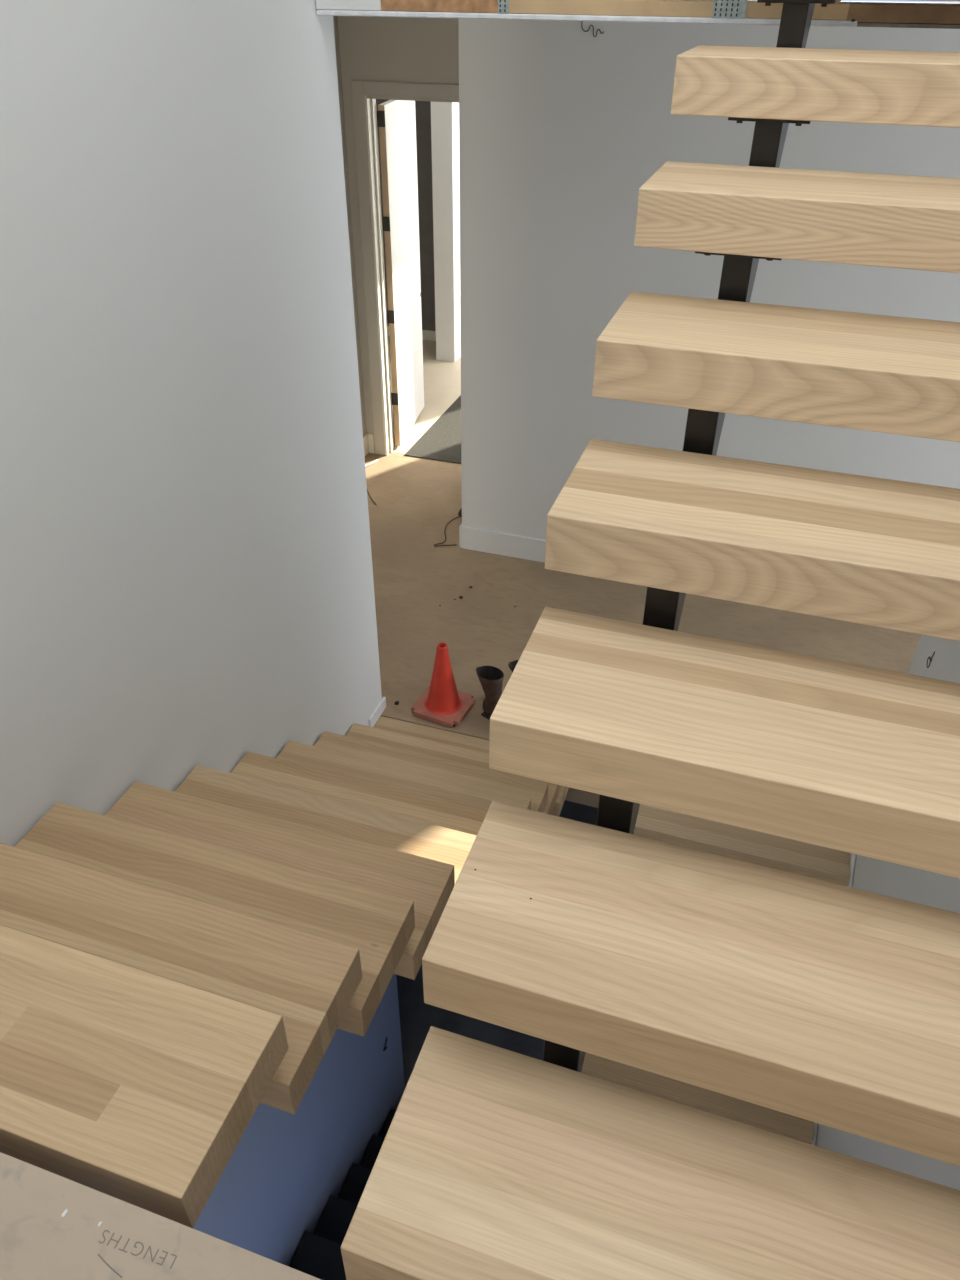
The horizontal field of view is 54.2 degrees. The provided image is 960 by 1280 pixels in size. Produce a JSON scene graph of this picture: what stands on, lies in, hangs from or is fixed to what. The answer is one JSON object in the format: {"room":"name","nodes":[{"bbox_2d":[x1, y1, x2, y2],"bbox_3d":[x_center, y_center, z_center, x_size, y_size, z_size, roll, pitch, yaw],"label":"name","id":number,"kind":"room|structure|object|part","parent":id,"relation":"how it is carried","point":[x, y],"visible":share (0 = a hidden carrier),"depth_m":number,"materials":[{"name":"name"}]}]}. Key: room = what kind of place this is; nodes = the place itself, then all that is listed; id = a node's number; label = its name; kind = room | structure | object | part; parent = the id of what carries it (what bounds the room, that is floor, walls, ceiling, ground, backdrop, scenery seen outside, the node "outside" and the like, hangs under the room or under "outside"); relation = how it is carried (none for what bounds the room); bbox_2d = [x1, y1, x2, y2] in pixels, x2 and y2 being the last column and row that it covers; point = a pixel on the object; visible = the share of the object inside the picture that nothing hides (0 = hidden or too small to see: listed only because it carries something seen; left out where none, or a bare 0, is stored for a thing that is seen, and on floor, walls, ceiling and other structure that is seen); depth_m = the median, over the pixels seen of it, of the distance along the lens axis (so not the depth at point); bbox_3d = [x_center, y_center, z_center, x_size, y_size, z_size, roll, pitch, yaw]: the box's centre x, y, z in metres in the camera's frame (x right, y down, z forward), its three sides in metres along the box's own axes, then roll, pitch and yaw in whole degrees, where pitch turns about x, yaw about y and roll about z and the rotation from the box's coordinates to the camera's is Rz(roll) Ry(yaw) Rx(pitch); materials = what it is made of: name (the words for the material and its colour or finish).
{"room":"stairwell","nodes":[
{"label":"stairwell","id":0,"kind":"room"},
{"bbox_2d":[0,1152,320,1279],"bbox_3d":[-0.633,1.496,0.660,2.382,0.260,1.919,11,37,15],"label":"floor","id":1,"kind":"structure","parent":0,"point":[37,1243],"depth_m":1.33,"materials":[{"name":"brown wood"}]},
{"bbox_2d":[98,1254,121,1277],"bbox_3d":[-0.515,0.872,1.307,0.052,0.002,0.003,22,41,27],"label":"scuff mark","id":2,"kind":"object","parent":1,"relation":"on","point":[105,1262],"visible":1,"depth_m":1.31,"materials":[{"name":"grey"}]},
{"bbox_2d":[98,1230,176,1268],"bbox_3d":[-0.483,0.859,1.325,0.118,0.001,0.017,10,37,13],"label":"stamp","id":3,"kind":"object","parent":1,"relation":"on","point":[152,1260],"visible":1,"depth_m":1.32,"materials":[{"name":"grey paint"}]},
{"bbox_2d":[543,0,836,1071],"bbox_3d":[0.483,-0.561,1.877,0.160,1.929,2.929,11,37,15],"label":"stringer","id":4,"kind":"object","parent":1,"relation":"attached to","point":[663,609],"visible":0.2,"depth_m":1.78,"materials":[{"name":"black metal"}]},
{"bbox_2d":[341,1026,959,1279],"bbox_3d":[0.358,0.798,1.180,1.014,0.102,0.316,11,37,15],"label":"stair tread","id":5,"kind":"structure","parent":4,"relation":"on","point":[493,1162],"depth_m":1.21,"materials":[{"name":"brown wood"}]},
{"bbox_2d":[422,801,959,1166],"bbox_3d":[0.451,0.482,1.295,1.014,0.103,0.316,11,37,15],"label":"stair tread","id":6,"kind":"structure","parent":4,"relation":"on","point":[837,1006],"depth_m":1.27,"materials":[{"name":"brown wood"}]},
{"bbox_2d":[489,607,959,877],"bbox_3d":[0.544,0.165,1.410,1.014,0.102,0.316,11,37,15],"label":"stair tread","id":7,"kind":"structure","parent":4,"relation":"on","point":[857,759],"depth_m":1.38,"materials":[{"name":"brown wood"}]},
{"bbox_3d":[0.525,-0.794,1.862,0.160,0.008,0.258,11,37,15],"label":"tread plate","id":8,"kind":"part","parent":4,"relation":"part of","materials":[{"name":"black metal"}]},
{"bbox_2d":[544,439,959,640],"bbox_3d":[0.638,-0.151,1.525,1.014,0.102,0.316,11,37,15],"label":"stair tread","id":9,"kind":"structure","parent":4,"relation":"on","point":[866,550],"depth_m":1.49,"materials":[{"name":"brown wood"}]},
{"bbox_3d":[0.618,-1.111,1.977,0.160,0.008,0.258,11,37,15],"label":"tread plate","id":10,"kind":"part","parent":4,"relation":"part of","materials":[{"name":"black metal"}]},
{"bbox_2d":[592,291,959,441],"bbox_3d":[0.731,-0.468,1.640,1.014,0.102,0.316,11,37,15],"label":"stair tread","id":11,"kind":"structure","parent":4,"relation":"on","point":[897,375],"depth_m":1.59,"materials":[{"name":"brown wood"}]},
{"bbox_2d":[634,161,959,272],"bbox_3d":[0.824,-0.784,1.756,1.014,0.102,0.316,11,37,15],"label":"stair tread","id":12,"kind":"structure","parent":4,"relation":"on","point":[855,218],"depth_m":1.70,"materials":[{"name":"brown wood"}]},
{"bbox_3d":[0.711,-1.427,2.092,0.160,0.008,0.258,11,37,15],"label":"tread plate","id":13,"kind":"part","parent":4,"relation":"part of","materials":[{"name":"black metal"}]},
{"bbox_2d":[671,45,959,127],"bbox_3d":[0.917,-1.101,1.871,1.014,0.102,0.316,11,37,15],"label":"stair tread","id":14,"kind":"structure","parent":4,"relation":"on","point":[911,88],"depth_m":1.81,"materials":[{"name":"brown wood"}]},
{"bbox_2d":[906,0,959,0],"bbox_3d":[1.011,-1.417,1.986,1.014,0.102,0.316,11,37,15],"label":"stair tread","id":15,"kind":"structure","parent":4,"relation":"on","point":[906,0],"depth_m":1.91,"materials":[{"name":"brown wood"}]},
{"bbox_2d":[0,0,404,1266],"bbox_3d":[-1.344,0.623,2.289,0.120,9.930,4.950,11,37,15],"label":"wall","id":16,"kind":"structure","parent":0,"point":[186,569],"depth_m":2.80,"materials":[{"name":"paint"}]},
{"bbox_2d":[368,696,385,726],"bbox_3d":[-0.533,0.379,4.883,0.015,0.068,0.196,11,37,15],"label":"baseboard","id":17,"kind":"structure","parent":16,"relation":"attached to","point":[381,706],"depth_m":4.87,"materials":[{"name":"white paint"}]},
{"bbox_2d":[333,16,365,435],"bbox_3d":[-2.193,-0.594,3.662,0.115,3.055,7.880,11,37,15],"label":"wall","id":18,"kind":"structure","parent":0,"point":[335,18],"depth_m":6.50,"materials":[{"name":"grey paint"}]},
{"bbox_2d":[363,433,368,455],"bbox_3d":[-1.368,-0.761,6.379,0.014,0.165,2.979,11,37,15],"label":"baseboard","id":19,"kind":"structure","parent":18,"relation":"attached to","point":[365,437],"depth_m":7.49,"materials":[{"name":"beige paint"}]},
{"bbox_2d":[338,16,458,433],"bbox_3d":[-1.311,-2.878,6.850,3.600,3.055,0.120,11,37,15],"label":"wall","id":20,"kind":"structure","parent":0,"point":[386,49],"depth_m":5.90,"materials":[{"name":"grey paint"}]},
{"bbox_2d":[368,433,374,452],"bbox_3d":[-0.870,-1.574,7.516,0.049,0.165,0.013,11,37,15],"label":"baseboard","id":21,"kind":"structure","parent":20,"relation":"attached to","point":[370,436],"depth_m":7.51,"materials":[{"name":"beige paint"}]},
{"bbox_2d":[351,80,458,454],"bbox_3d":[-0.334,-2.494,6.723,1.016,2.590,0.146,11,37,15],"label":"door frame","id":22,"kind":"structure","parent":20,"relation":"attached to","point":[365,94],"depth_m":6.54,"materials":[{"name":"grey paint"}]},
{"bbox_3d":[-0.795,-2.545,6.790,0.088,2.590,0.016,11,37,15],"label":"casing","id":23,"kind":"part","parent":22,"relation":"part of","materials":[{"name":"grey paint"}]},
{"bbox_2d":[376,100,423,445],"bbox_3d":[-0.596,-2.806,7.266,0.069,2.420,0.877,6,36,8],"label":"door","id":24,"kind":"structure","parent":22,"relation":"attached to","point":[396,119],"depth_m":7.10,"materials":[{"name":"white paint"}]},
{"bbox_2d":[376,99,435,330],"bbox_3d":[-1.150,-4.542,9.169,1.910,3.055,0.100,11,37,15],"label":"wall","id":25,"kind":"structure","parent":0,"point":[422,108],"depth_m":9.12,"materials":[{"name":"paint"}]},
{"bbox_2d":[388,326,435,340],"bbox_3d":[-1.176,-3.310,9.986,1.910,0.100,0.014,11,37,15],"label":"baseboard","id":26,"kind":"structure","parent":25,"relation":"attached to","point":[426,334],"depth_m":9.81,"materials":[{"name":"beige paint"}]},
{"bbox_2d":[431,101,460,361],"bbox_3d":[-0.476,-3.973,8.382,4.200,3.055,4.220,11,37,15],"label":"wall","id":27,"kind":"structure","parent":0,"point":[444,115],"depth_m":8.62,"materials":[{"name":"white paint"}]},
{"bbox_2d":[459,523,461,547],"bbox_3d":[0.056,-1.018,6.750,0.014,0.165,1.199,11,37,15],"label":"baseboard","id":28,"kind":"structure","parent":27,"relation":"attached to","point":[460,526],"depth_m":6.28,"materials":[{"name":"paint"}]},
{"bbox_2d":[396,800,597,1109],"bbox_3d":[1.873,3.509,6.896,7.980,0.100,10.900,11,37,15],"label":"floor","id":29,"kind":"structure","parent":0,"point":[417,1017],"depth_m":7.43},
{"bbox_3d":[-0.324,3.755,5.327,0.054,1.885,2.845,11,37,15],"label":"stringer","id":30,"kind":"object","parent":29,"relation":"on","visible":0},
{"bbox_2d":[290,1231,345,1279],"bbox_3d":[-0.549,3.598,5.132,1.051,0.102,0.316,11,37,15],"label":"stair tread","id":31,"kind":"structure","parent":30,"relation":"attached to","point":[319,1257],"depth_m":5.24,"materials":[{"name":"grey wood"}]},
{"bbox_2d":[314,1195,357,1244],"bbox_3d":[-0.458,3.591,5.468,1.051,0.102,0.316,11,37,15],"label":"stair tread","id":32,"kind":"structure","parent":30,"relation":"on","point":[337,1215],"depth_m":5.58,"materials":[{"name":"grey wood"}]},
{"bbox_2d":[338,1163,371,1204],"bbox_3d":[-0.367,3.585,5.805,1.051,0.102,0.316,11,37,15],"label":"stair tread","id":33,"kind":"structure","parent":30,"relation":"on","point":[357,1178],"depth_m":5.93,"materials":[{"name":"grey wood"}]},
{"bbox_2d":[360,1134,384,1169],"bbox_3d":[-0.276,3.578,6.141,1.051,0.102,0.316,11,37,15],"label":"stair tread","id":34,"kind":"structure","parent":30,"relation":"on","point":[371,1154],"depth_m":6.27,"materials":[{"name":"grey wood"}]},
{"bbox_2d":[380,1109,395,1137],"bbox_3d":[-0.186,3.572,6.477,1.051,0.102,0.316,11,37,15],"label":"stair tread","id":35,"kind":"structure","parent":30,"relation":"on","point":[383,1134],"depth_m":6.62,"materials":[{"name":"grey wood"}]},
{"bbox_2d":[365,336,920,807],"bbox_3d":[1.122,0.129,5.561,10.000,0.301,12.100,11,37,15],"label":"floor","id":36,"kind":"structure","parent":0,"point":[415,498],"depth_m":5.78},
{"bbox_2d":[365,459,377,466],"bbox_3d":[-0.893,-1.365,7.352,0.024,0.014,0.270,26,43,31],"label":"scrap","id":37,"kind":"object","parent":36,"relation":"on","point":[375,461],"visible":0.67,"depth_m":7.38,"materials":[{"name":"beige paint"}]},
{"bbox_2d":[405,395,460,463],"bbox_3d":[0.234,-1.810,7.988,1.240,0.007,1.610,11,37,15],"label":"floor mat","id":38,"kind":"object","parent":36,"relation":"on","point":[441,441],"visible":0.24,"depth_m":7.75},
{"bbox_2d":[411,642,474,727],"bbox_3d":[-0.192,0.193,4.847,0.274,0.415,0.256,16,38,20],"label":"traffic cone","id":39,"kind":"object","parent":36,"relation":"on","point":[441,702],"visible":1,"depth_m":4.86,"materials":[{"name":"plastic"}]},
{"bbox_2d":[434,516,459,546],"bbox_3d":[-0.189,-0.762,6.511,0.152,0.022,0.469,8,36,10],"label":"loose wire","id":40,"kind":"object","parent":36,"relation":"on","point":[459,516],"visible":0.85,"depth_m":6.40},
{"bbox_2d":[476,666,503,719],"bbox_3d":[0.112,0.309,4.802,0.344,0.283,0.116,28,44,33],"label":"boot","id":41,"kind":"object","parent":36,"relation":"on","point":[491,678],"visible":0.49,"depth_m":4.80,"materials":[{"name":"brown leather"}]},
{"bbox_2d":[508,660,518,672],"bbox_3d":[0.294,0.273,4.855,0.344,0.283,0.116,21,41,26],"label":"boot","id":42,"kind":"object","parent":36,"relation":"on","point":[512,665],"visible":0.12,"depth_m":4.86,"materials":[{"name":"black rubber"}]},
{"bbox_3d":[-0.723,0.733,3.326,0.054,1.885,2.845,11,37,15],"label":"stringer","id":43,"kind":"object","parent":36,"relation":"on","visible":0},
{"bbox_2d":[0,925,288,1227],"bbox_3d":[-0.892,0.684,1.675,1.051,0.102,0.316,11,37,15],"label":"stair tread","id":44,"kind":"structure","parent":43,"relation":"on","point":[139,1088],"depth_m":1.55,"materials":[{"name":"brown wood"}]},
{"bbox_2d":[0,843,361,1113],"bbox_3d":[-0.801,0.677,2.011,1.051,0.102,0.316,11,37,15],"label":"stair tread","id":45,"kind":"structure","parent":43,"relation":"on","point":[310,981],"depth_m":1.98,"materials":[{"name":"brown wood"}]},
{"bbox_2d":[14,802,414,1035],"bbox_3d":[-0.711,0.671,2.348,1.051,0.102,0.316,11,37,15],"label":"stair tread","id":46,"kind":"structure","parent":43,"relation":"on","point":[381,925],"depth_m":2.34,"materials":[{"name":"brown wood"}]},
{"bbox_2d":[105,781,454,979],"bbox_3d":[-0.620,0.664,2.684,1.051,0.102,0.316,11,37,15],"label":"stair tread","id":47,"kind":"structure","parent":43,"relation":"on","point":[429,883],"depth_m":2.69,"materials":[{"name":"brown wood"}]},
{"bbox_2d":[175,765,475,882],"bbox_3d":[-0.529,0.658,3.020,1.051,0.102,0.316,11,37,15],"label":"stair tread","id":48,"kind":"structure","parent":43,"relation":"on","point":[422,839],"depth_m":3.05,"materials":[{"name":"brown wood"}]},
{"bbox_2d":[231,752,487,835],"bbox_3d":[-0.438,0.651,3.357,1.051,0.102,0.316,11,37,15],"label":"stair tread","id":49,"kind":"structure","parent":43,"relation":"on","point":[379,797],"depth_m":3.40,"materials":[{"name":"brown wood"}]},
{"bbox_2d":[276,740,530,809],"bbox_3d":[-0.348,0.645,3.693,1.051,0.102,0.316,11,37,15],"label":"stair tread","id":50,"kind":"structure","parent":43,"relation":"on","point":[481,797],"depth_m":3.74,"materials":[{"name":"brown wood"}]},
{"bbox_2d":[314,731,547,811],"bbox_3d":[-0.257,0.638,4.029,1.051,0.102,0.316,11,37,15],"label":"stair tread","id":51,"kind":"structure","parent":43,"relation":"on","point":[537,791],"depth_m":4.06,"materials":[{"name":"brown wood"}]},
{"bbox_2d":[346,723,561,813],"bbox_3d":[-0.166,0.632,4.365,1.051,0.102,0.316,11,37,15],"label":"stair tread","id":52,"kind":"structure","parent":43,"relation":"on","point":[363,732],"depth_m":4.44,"materials":[{"name":"brown wood"}]},
{"bbox_2d":[374,716,568,815],"bbox_3d":[-0.075,0.625,4.701,1.051,0.102,0.316,11,37,15],"label":"stair tread","id":53,"kind":"structure","parent":43,"relation":"on","point":[389,724],"depth_m":4.79,"materials":[{"name":"brown wood"}]},
{"bbox_2d":[458,18,959,539],"bbox_3d":[3.170,-1.586,5.093,6.520,3.055,1.200,11,37,15],"label":"wall","id":54,"kind":"structure","parent":0,"point":[562,126],"depth_m":4.92,"materials":[{"name":"paint"}]},
{"bbox_2d":[461,526,545,562],"bbox_3d":[2.971,-0.076,5.466,6.520,0.165,0.014,11,37,15],"label":"baseboard","id":55,"kind":"structure","parent":54,"relation":"attached to","point":[504,544],"depth_m":6.21,"materials":[{"name":"paint"}]},
{"bbox_2d":[581,24,603,36],"bbox_3d":[0.534,-2.897,4.450,0.113,0.065,0.004,11,37,15],"label":"scribble","id":56,"kind":"object","parent":54,"relation":"attached to","point":[581,24],"visible":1,"depth_m":4.45,"materials":[{"name":"black"}]},
{"bbox_2d":[688,0,959,4],"bbox_3d":[1.092,-2.524,3.675,10.100,0.100,12.100,11,37,15],"label":"ceiling","id":57,"kind":"structure","parent":0,"point":[688,0],"depth_m":4.07,"materials":[{"name":"white paint"}]},
{"bbox_2d":[815,635,959,1189],"bbox_3d":[1.015,1.120,1.618,0.120,9.930,4.850,11,37,15],"label":"wall","id":58,"kind":"structure","parent":0,"point":[898,881],"depth_m":3.05,"materials":[{"name":"paint"}]},
{"bbox_2d":[812,853,856,1144],"bbox_3d":[1.230,2.538,3.756,0.018,2.467,2.960,11,37,15],"label":"skirt board","id":59,"kind":"object","parent":58,"relation":"attached to","point":[852,856],"visible":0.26,"depth_m":4.08,"materials":[{"name":"white paint"}]},
{"bbox_2d":[581,1053,813,1143],"bbox_3d":[0.891,1.838,3.984,1.000,0.102,0.316,11,37,15],"label":"stair tread","id":60,"kind":"structure","parent":59,"relation":"attached to","point":[745,1112],"depth_m":3.85,"materials":[{"name":"brown wood"}]},
{"bbox_2d":[633,804,849,885],"bbox_3d":[1.171,0.888,4.330,1.000,0.102,0.316,11,37,15],"label":"stair tread","id":61,"kind":"structure","parent":59,"relation":"attached to","point":[730,841],"depth_m":4.21,"materials":[{"name":"brown wood"}]},
{"bbox_2d":[926,651,934,667],"bbox_3d":[1.634,0.064,3.404,0.004,0.092,0.065,11,37,15],"label":"scribble","id":62,"kind":"object","parent":58,"relation":"attached to","point":[929,657],"visible":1,"depth_m":3.41,"materials":[{"name":"black"}]},
{"bbox_3d":[1.494,-1.558,1.469,7.860,0.020,7.880,11,37,15],"label":"floor","id":63,"kind":"structure","parent":0,"visible":0},
{"bbox_2d":[316,0,959,28],"bbox_3d":[0.614,-2.087,2.679,2.378,0.542,0.140,11,37,15],"label":"truss","id":64,"kind":"object","parent":63,"relation":"attached to","point":[739,12],"visible":0.99,"depth_m":2.80,"materials":[{"name":"spruce"},{"name":"galvanized steel"},{"name":"painted drywall"}]},
{"bbox_3d":[0.072,-1.968,2.898,0.035,0.058,0.003,11,37,15],"label":"nail plate","id":65,"kind":"part","parent":64,"relation":"part of","materials":[{"name":"silver metal"}]},
{"bbox_3d":[0.725,-1.838,2.725,0.095,0.058,0.003,11,37,15],"label":"nail plate","id":66,"kind":"part","parent":64,"relation":"part of","materials":[{"name":"silver metal"}]}
]}

